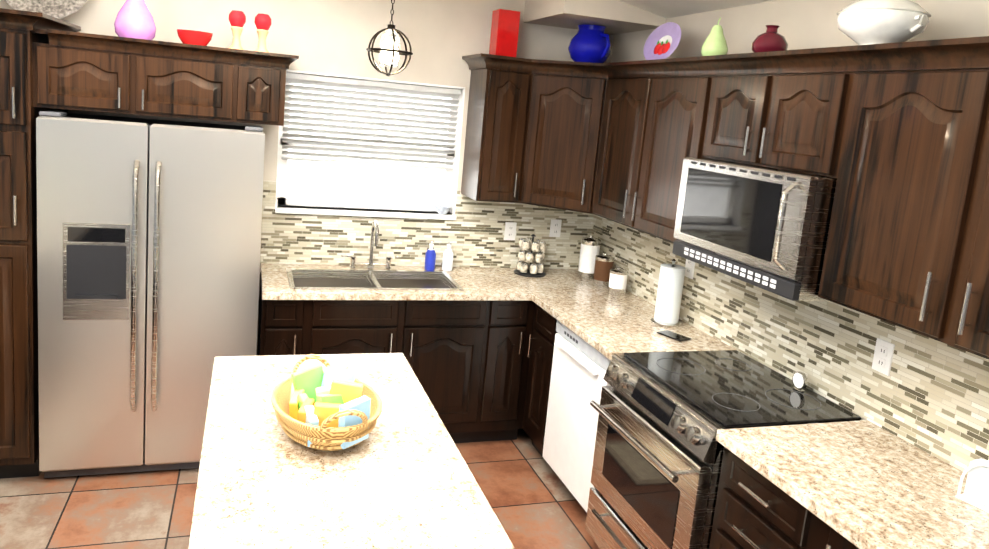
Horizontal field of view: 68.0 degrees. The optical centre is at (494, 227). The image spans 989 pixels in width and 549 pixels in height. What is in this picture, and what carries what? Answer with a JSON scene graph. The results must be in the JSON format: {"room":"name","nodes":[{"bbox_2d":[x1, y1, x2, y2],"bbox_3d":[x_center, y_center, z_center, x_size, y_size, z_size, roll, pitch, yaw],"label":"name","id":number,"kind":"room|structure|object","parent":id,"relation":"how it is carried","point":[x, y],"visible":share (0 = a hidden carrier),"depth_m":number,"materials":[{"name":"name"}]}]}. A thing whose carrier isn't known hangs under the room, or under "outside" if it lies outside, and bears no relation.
{"room":"kitchen","nodes":[
{"label":"kitchen","id":0,"kind":"room"},
{"bbox_2d":[0,429,599,548],"bbox_3d":[-2.143,1.375,2.510,7.300,0.060,3.745,2,10,-19],"label":"floor","id":1,"kind":"structure","parent":0,"point":[532,501],"depth_m":3.39,"materials":[{"name":"orange tile"}]},
{"bbox_2d":[0,8,71,478],"bbox_3d":[-2.362,0.078,3.498,0.430,2.140,0.697,2,10,-19],"label":"tall cabinet","id":2,"kind":"object","parent":1,"relation":"on","point":[19,387],"depth_m":3.23,"materials":[{"name":"brown wood"}]},
{"bbox_2d":[4,0,86,18],"bbox_3d":[-2.201,-1.212,3.581,0.416,0.385,0.109,2,10,-19],"label":"platter","id":3,"kind":"object","parent":2,"relation":"on","point":[58,9],"visible":0.77,"depth_m":3.58,"materials":[{"name":"beige ceramic"}]},
{"bbox_2d":[36,111,264,477],"bbox_3d":[-1.695,0.312,3.718,0.940,1.730,0.748,2,10,-19],"label":"fridge","id":4,"kind":"object","parent":1,"relation":"on","point":[148,248],"visible":0.85,"depth_m":3.41,"materials":[{"name":"silver metal"}]},
{"bbox_2d":[257,263,312,355],"bbox_3d":[-1.184,0.714,4.047,0.225,0.926,0.627,2,10,-19],"label":"base cabinet","id":5,"kind":"object","parent":1,"relation":"on","point":[283,329],"depth_m":3.74,"materials":[{"name":"brown wood"}]},
{"bbox_2d":[188,353,513,548],"bbox_3d":[-0.537,1.060,2.280,0.710,0.920,1.340,2,10,-19],"label":"kitchen island","id":6,"kind":"object","parent":1,"relation":"on","point":[401,477],"visible":0.9,"depth_m":1.93,"materials":[{"name":"white stone"}]},
{"bbox_2d":[271,354,382,450],"bbox_3d":[-0.498,0.518,2.178,0.317,0.183,0.462,2,10,-19],"label":"basket","id":7,"kind":"object","parent":6,"relation":"on","point":[329,408],"visible":1,"depth_m":2.09,"materials":[{"name":"wicker"}]},
{"bbox_2d":[305,260,492,442],"bbox_3d":[-0.619,0.734,4.239,0.970,0.926,0.627,2,10,-19],"label":"base cabinet","id":8,"kind":"object","parent":1,"relation":"on","point":[445,343],"depth_m":4.02,"materials":[{"name":"brown wood"}]},
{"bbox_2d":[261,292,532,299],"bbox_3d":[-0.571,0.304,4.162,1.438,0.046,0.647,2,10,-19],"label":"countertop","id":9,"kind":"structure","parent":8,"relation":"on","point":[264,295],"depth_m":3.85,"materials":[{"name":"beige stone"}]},
{"bbox_2d":[286,220,464,321],"bbox_3d":[-0.677,0.224,4.105,0.924,0.490,0.508,2,10,-19],"label":"sink","id":10,"kind":"object","parent":9,"relation":"in","point":[298,278],"depth_m":4.19,"materials":[{"name":"silver metal"}]},
{"bbox_2d":[424,241,435,270],"bbox_3d":[-0.387,0.167,4.440,0.062,0.179,0.064,2,10,-19],"label":"soap bottle","id":11,"kind":"object","parent":9,"relation":"on","point":[430,256],"visible":0.98,"depth_m":4.42,"materials":[{"name":"blue plastic"}]},
{"bbox_2d":[442,241,453,270],"bbox_3d":[-0.283,0.171,4.475,0.062,0.179,0.064,2,10,-19],"label":"soap bottle","id":12,"kind":"object","parent":9,"relation":"on","point":[447,261],"visible":1,"depth_m":4.46,"materials":[{"name":"white paint"}]},
{"bbox_2d":[465,267,540,441],"bbox_3d":[-0.027,0.756,4.440,0.280,0.926,0.627,2,10,-19],"label":"base cabinet","id":13,"kind":"object","parent":1,"relation":"on","point":[494,354],"depth_m":4.16,"materials":[{"name":"brown wood"}]},
{"bbox_2d":[517,304,552,454],"bbox_3d":[0.525,0.877,4.146,0.629,0.880,0.348,2,10,-19],"label":"base cabinet","id":14,"kind":"object","parent":1,"relation":"on","point":[540,323],"depth_m":4.05,"materials":[{"name":"brown wood"}]},
{"bbox_2d":[541,319,617,517],"bbox_3d":[0.681,0.966,3.676,0.629,0.880,0.659,2,10,-19],"label":"dishwasher","id":15,"kind":"object","parent":1,"relation":"on","point":[576,372],"depth_m":3.58,"materials":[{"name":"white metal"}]},
{"bbox_2d":[513,268,735,363],"bbox_3d":[0.562,0.466,4.052,0.647,0.115,1.614,2,10,-19],"label":"countertop","id":16,"kind":"structure","parent":15,"relation":"on","point":[610,325],"depth_m":3.73,"materials":[{"name":"beige stone"}]},
{"bbox_2d":[514,234,546,276],"bbox_3d":[0.231,0.162,4.580,0.200,0.255,0.200,2,10,-19],"label":"spice carousel","id":17,"kind":"object","parent":16,"relation":"on","point":[526,266],"visible":1,"depth_m":4.53,"materials":[{"name":"glass"}]},
{"bbox_2d":[577,235,600,279],"bbox_3d":[0.598,0.181,4.620,0.128,0.270,0.128,2,10,-19],"label":"canister","id":18,"kind":"object","parent":16,"relation":"on","point":[590,248],"visible":0.92,"depth_m":4.57,"materials":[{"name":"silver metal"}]},
{"bbox_2d":[593,253,614,287],"bbox_3d":[0.660,0.253,4.429,0.115,0.200,0.115,2,10,-19],"label":"canister","id":19,"kind":"object","parent":16,"relation":"on","point":[604,263],"visible":0.98,"depth_m":4.39,"materials":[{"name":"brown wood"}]},
{"bbox_2d":[607,267,627,295],"bbox_3d":[0.717,0.309,4.256,0.107,0.155,0.107,2,10,-19],"label":"canister","id":20,"kind":"object","parent":16,"relation":"on","point":[618,276],"visible":1,"depth_m":4.21,"materials":[{"name":"white ceramic"}]},
{"bbox_2d":[650,259,685,326],"bbox_3d":[0.889,0.320,3.715,0.156,0.335,0.156,2,10,-19],"label":"paper towel holder","id":21,"kind":"object","parent":16,"relation":"on","point":[669,295],"visible":1,"depth_m":3.67,"materials":[{"name":"white paper"}]},
{"bbox_2d":[657,330,690,341],"bbox_3d":[0.858,0.517,3.507,0.080,0.008,0.140,-2,12,-38],"label":"phone","id":22,"kind":"object","parent":16,"relation":"on","point":[673,335],"visible":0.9,"depth_m":3.49,"materials":[{"name":"black glass"}]},
{"bbox_2d":[585,350,860,548],"bbox_3d":[0.844,1.032,2.979,0.745,1.000,0.754,2,10,-19],"label":"range","id":23,"kind":"object","parent":1,"relation":"on","point":[663,417],"visible":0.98,"depth_m":2.83,"materials":[{"name":"silver metal"}]},
{"bbox_2d":[709,440,816,548],"bbox_3d":[1.094,1.203,2.438,0.627,0.880,0.462,2,10,-19],"label":"base cabinet","id":24,"kind":"object","parent":1,"relation":"on","point":[749,513],"depth_m":2.31,"materials":[{"name":"brown wood"}]},
{"bbox_2d":[716,420,988,548],"bbox_3d":[1.222,0.806,2.072,0.647,0.040,1.082,2,10,-19],"label":"countertop","id":25,"kind":"structure","parent":24,"relation":"on","point":[875,489],"depth_m":2.19,"materials":[{"name":"beige stone"}]},
{"bbox_2d":[955,458,988,512],"bbox_3d":[1.423,0.733,2.066,0.070,0.139,0.180,0,11,-31],"label":"napkin holder","id":26,"kind":"object","parent":25,"relation":"on","point":[976,492],"visible":1,"depth_m":2.10,"materials":[{"name":"white paint"}]},
{"bbox_2d":[813,520,856,548],"bbox_3d":[1.257,1.296,1.949,0.627,0.880,0.585,2,10,-19],"label":"base cabinet","id":27,"kind":"object","parent":1,"relation":"on","point":[825,538],"depth_m":2.04,"materials":[{"name":"brown wood"}]},
{"bbox_2d":[0,0,613,355],"bbox_3d":[-0.965,-0.810,4.249,3.504,3.900,0.150,2,10,-19],"label":"wall","id":28,"kind":"structure","parent":0,"point":[336,36],"depth_m":4.17,"materials":[{"name":"paint"}]},
{"bbox_2d":[36,24,135,114],"bbox_3d":[-1.903,-0.739,3.515,0.392,0.334,0.658,2,10,-19],"label":"upper cabinet","id":29,"kind":"object","parent":28,"relation":"attached to","point":[49,63],"depth_m":3.22,"materials":[{"name":"brown wood"}]},
{"bbox_2d":[114,0,155,39],"bbox_3d":[-1.635,-1.140,3.433,0.278,0.531,0.180,2,10,-19],"label":"vase","id":30,"kind":"object","parent":29,"relation":"on","point":[134,19],"visible":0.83,"depth_m":3.39,"materials":[{"name":"pink glass"}]},
{"bbox_2d":[136,39,239,121],"bbox_3d":[-1.513,-0.725,3.647,0.433,0.334,0.658,2,10,-19],"label":"upper cabinet","id":31,"kind":"object","parent":28,"relation":"attached to","point":[176,80],"depth_m":3.34,"materials":[{"name":"brown wood"}]},
{"bbox_2d":[177,29,212,45],"bbox_3d":[-1.447,-0.909,3.539,0.164,0.075,0.164,2,10,-19],"label":"bowl","id":32,"kind":"object","parent":31,"relation":"on","point":[193,37],"visible":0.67,"depth_m":3.48,"materials":[{"name":"ceramic"}]},
{"bbox_2d":[228,10,245,49],"bbox_3d":[-1.262,-0.964,3.590,0.081,0.200,0.082,2,10,-19],"label":"candle holder","id":33,"kind":"object","parent":31,"relation":"on","point":[237,19],"visible":0.9,"depth_m":3.57,"materials":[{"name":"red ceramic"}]},
{"bbox_2d":[236,50,291,125],"bbox_3d":[-1.202,-0.714,3.753,0.225,0.334,0.658,2,10,-19],"label":"upper cabinet","id":34,"kind":"object","parent":28,"relation":"attached to","point":[262,74],"depth_m":3.45,"materials":[{"name":"brown wood"}]},
{"bbox_2d":[254,13,271,52],"bbox_3d":[-1.148,-0.959,3.629,0.081,0.200,0.082,2,10,-19],"label":"candle holder","id":35,"kind":"object","parent":34,"relation":"on","point":[263,22],"visible":0.81,"depth_m":3.60,"materials":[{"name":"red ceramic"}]},
{"bbox_2d":[275,69,464,219],"bbox_3d":[-0.736,-0.478,4.369,1.070,0.810,0.185,2,10,-19],"label":"kitchen window","id":36,"kind":"structure","parent":28,"relation":"in","point":[313,185],"depth_m":4.41,"materials":[{"name":"white paint"}]},
{"bbox_2d":[281,72,460,169],"bbox_3d":[-0.719,-0.619,4.335,1.030,0.494,0.050,2,10,-19],"label":"window blinds","id":37,"kind":"object","parent":36,"relation":"attached to","point":[351,83],"visible":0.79,"depth_m":4.32,"materials":[{"name":"white plastic"}]},
{"bbox_2d":[435,205,449,213],"bbox_3d":[-0.322,-0.111,4.528,0.095,0.048,0.096,2,10,-19],"label":"bowl","id":38,"kind":"object","parent":36,"relation":"on","point":[442,209],"visible":1,"depth_m":4.50,"materials":[{"name":"white ceramic"}]},
{"bbox_2d":[260,181,591,268],"bbox_3d":[-0.351,0.004,4.523,2.070,0.479,0.008,2,10,-19],"label":"tile backsplash","id":39,"kind":"structure","parent":28,"relation":"attached to","point":[476,236],"depth_m":4.51,"materials":[{"name":"tile"}]},
{"bbox_2d":[504,222,516,239],"bbox_3d":[0.101,0.022,4.668,0.074,0.116,0.010,2,10,-19],"label":"electrical outlet","id":40,"kind":"object","parent":39,"relation":"attached to","point":[510,231],"visible":1,"depth_m":4.66,"materials":[{"name":"white paint"}]},
{"bbox_2d":[549,219,561,236],"bbox_3d":[0.397,0.004,4.762,0.074,0.116,0.010,2,10,-19],"label":"electrical outlet","id":41,"kind":"object","parent":39,"relation":"attached to","point":[555,227],"visible":1,"depth_m":4.76,"materials":[{"name":"white paint"}]},
{"bbox_2d":[461,53,532,202],"bbox_3d":[0.008,-0.583,4.346,0.265,0.824,0.347,2,10,-19],"label":"upper cabinet","id":42,"kind":"object","parent":28,"relation":"attached to","point":[498,103],"depth_m":4.20,"materials":[{"name":"brown wood"}]},
{"bbox_2d":[489,9,519,56],"bbox_3d":[0.057,-1.121,4.267,0.127,0.270,0.127,2,10,-19],"label":"vase","id":43,"kind":"object","parent":42,"relation":"on","point":[504,33],"visible":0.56,"depth_m":4.21,"materials":[{"name":"red ceramic"}]},
{"bbox_2d":[523,0,665,34],"bbox_3d":[0.571,-1.264,4.258,0.617,0.163,0.617,2,10,-19],"label":"ceiling soffit","id":44,"kind":"structure","parent":0,"point":[613,17],"depth_m":4.04,"materials":[{"name":"paint"}]},
{"bbox_2d":[619,0,774,18],"bbox_3d":[-1.044,-1.294,-0.689,7.140,1.457,9.150,2,10,-19],"label":"ceiling","id":45,"kind":"structure","parent":0,"point":[666,9],"depth_m":3.75,"materials":[{"name":"paint"}]},
{"bbox_2d":[366,0,412,75],"bbox_3d":[-0.522,-1.157,3.767,0.240,0.748,0.240,2,10,-19],"label":"pendant light","id":46,"kind":"object","parent":45,"relation":"hanging from","point":[390,51],"visible":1,"depth_m":3.77,"materials":[{"name":"brown metal"}]},
{"bbox_2d":[611,0,988,471],"bbox_3d":[2.156,0.054,0.632,0.140,3.900,9.150,2,10,-19],"label":"wall","id":47,"kind":"structure","parent":0,"point":[806,24],"depth_m":3.13,"materials":[{"name":"paint"}]},
{"bbox_2d":[517,59,604,212],"bbox_3d":[0.492,-0.540,4.350,0.657,0.824,0.657,2,10,-19],"label":"upper cabinet","id":48,"kind":"object","parent":47,"relation":"attached to","point":[563,122],"depth_m":4.13,"materials":[{"name":"brown wood"}]},
{"bbox_2d":[568,24,610,62],"bbox_3d":[0.563,-1.061,4.294,0.254,0.234,0.278,2,10,-19],"label":"pitcher","id":49,"kind":"object","parent":48,"relation":"on","point":[589,43],"visible":0.79,"depth_m":4.21,"materials":[{"name":"blue ceramic"}]},
{"bbox_2d":[589,55,712,242],"bbox_3d":[0.891,-0.390,3.642,0.347,0.824,0.965,2,10,-19],"label":"upper cabinet","id":50,"kind":"object","parent":47,"relation":"attached to","point":[652,111],"depth_m":3.54,"materials":[{"name":"brown wood"}]},
{"bbox_2d":[701,17,727,55],"bbox_3d":[0.978,-0.831,3.236,0.116,0.190,0.116,2,10,-19],"label":"pear","id":51,"kind":"object","parent":50,"relation":"on","point":[715,43],"visible":0.71,"depth_m":3.20,"materials":[{"name":"green ceramic"}]},
{"bbox_2d":[697,46,852,177],"bbox_3d":[1.178,-0.434,2.800,0.347,0.420,0.771,2,10,-19],"label":"upper cabinet","id":52,"kind":"object","parent":47,"relation":"attached to","point":[781,110],"depth_m":2.68,"materials":[{"name":"brown wood"}]},
{"bbox_2d":[672,157,836,300],"bbox_3d":[1.076,-0.021,2.845,0.483,0.419,0.754,2,10,-19],"label":"microwave","id":53,"kind":"object","parent":52,"relation":"attached to","point":[765,228],"visible":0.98,"depth_m":2.64,"materials":[{"name":"silver metal"}]},
{"bbox_2d":[752,25,787,52],"bbox_3d":[1.089,-0.733,2.895,0.136,0.125,0.136,2,10,-19],"label":"vase","id":54,"kind":"object","parent":52,"relation":"on","point":[771,38],"visible":0.81,"depth_m":2.85,"materials":[{"name":"red ceramic"}]},
{"bbox_2d":[588,214,988,473],"bbox_3d":[1.173,0.344,3.268,0.007,0.479,3.420,2,10,-19],"label":"tile backsplash","id":55,"kind":"structure","parent":47,"relation":"attached to","point":[929,395],"depth_m":2.80,"materials":[{"name":"tile"}]},
{"bbox_2d":[685,259,694,278],"bbox_3d":[1.001,0.199,3.762,0.010,0.116,0.074,2,10,-19],"label":"electrical outlet","id":56,"kind":"object","parent":55,"relation":"attached to","point":[689,267],"visible":0.83,"depth_m":3.75,"materials":[{"name":"white paint"}]},
{"bbox_2d":[872,338,894,375],"bbox_3d":[1.383,0.460,2.610,0.010,0.116,0.074,2,10,-19],"label":"electrical outlet","id":57,"kind":"object","parent":55,"relation":"attached to","point":[883,356],"visible":1,"depth_m":2.60,"materials":[{"name":"white paint"}]},
{"bbox_2d":[818,36,988,358],"bbox_3d":[1.437,-0.076,1.999,0.347,0.824,1.014,2,10,-19],"label":"upper cabinet","id":58,"kind":"object","parent":47,"relation":"attached to","point":[893,138],"depth_m":2.11,"materials":[{"name":"brown wood"}]},
{"bbox_2d":[837,0,930,44],"bbox_3d":[1.260,-0.675,2.385,0.276,0.202,0.324,2,10,-19],"label":"tureen","id":59,"kind":"object","parent":58,"relation":"on","point":[863,22],"visible":0.81,"depth_m":2.30,"materials":[{"name":"white ceramic"}]},
{"bbox_3d":[0.813,-0.836,3.705,0.020,0.019,0.100,2,10,-19],"label":"plate stand","id":60,"kind":"object","parent":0,"visible":0},
{"bbox_2d":[643,22,680,59],"bbox_3d":[0.846,-0.934,3.697,0.060,0.205,0.340,2,10,-19],"label":"decorative plate","id":61,"kind":"object","parent":60,"relation":"on","point":[662,41],"visible":0.98,"depth_m":3.70,"materials":[{"name":"purple ceramic"}]}
]}

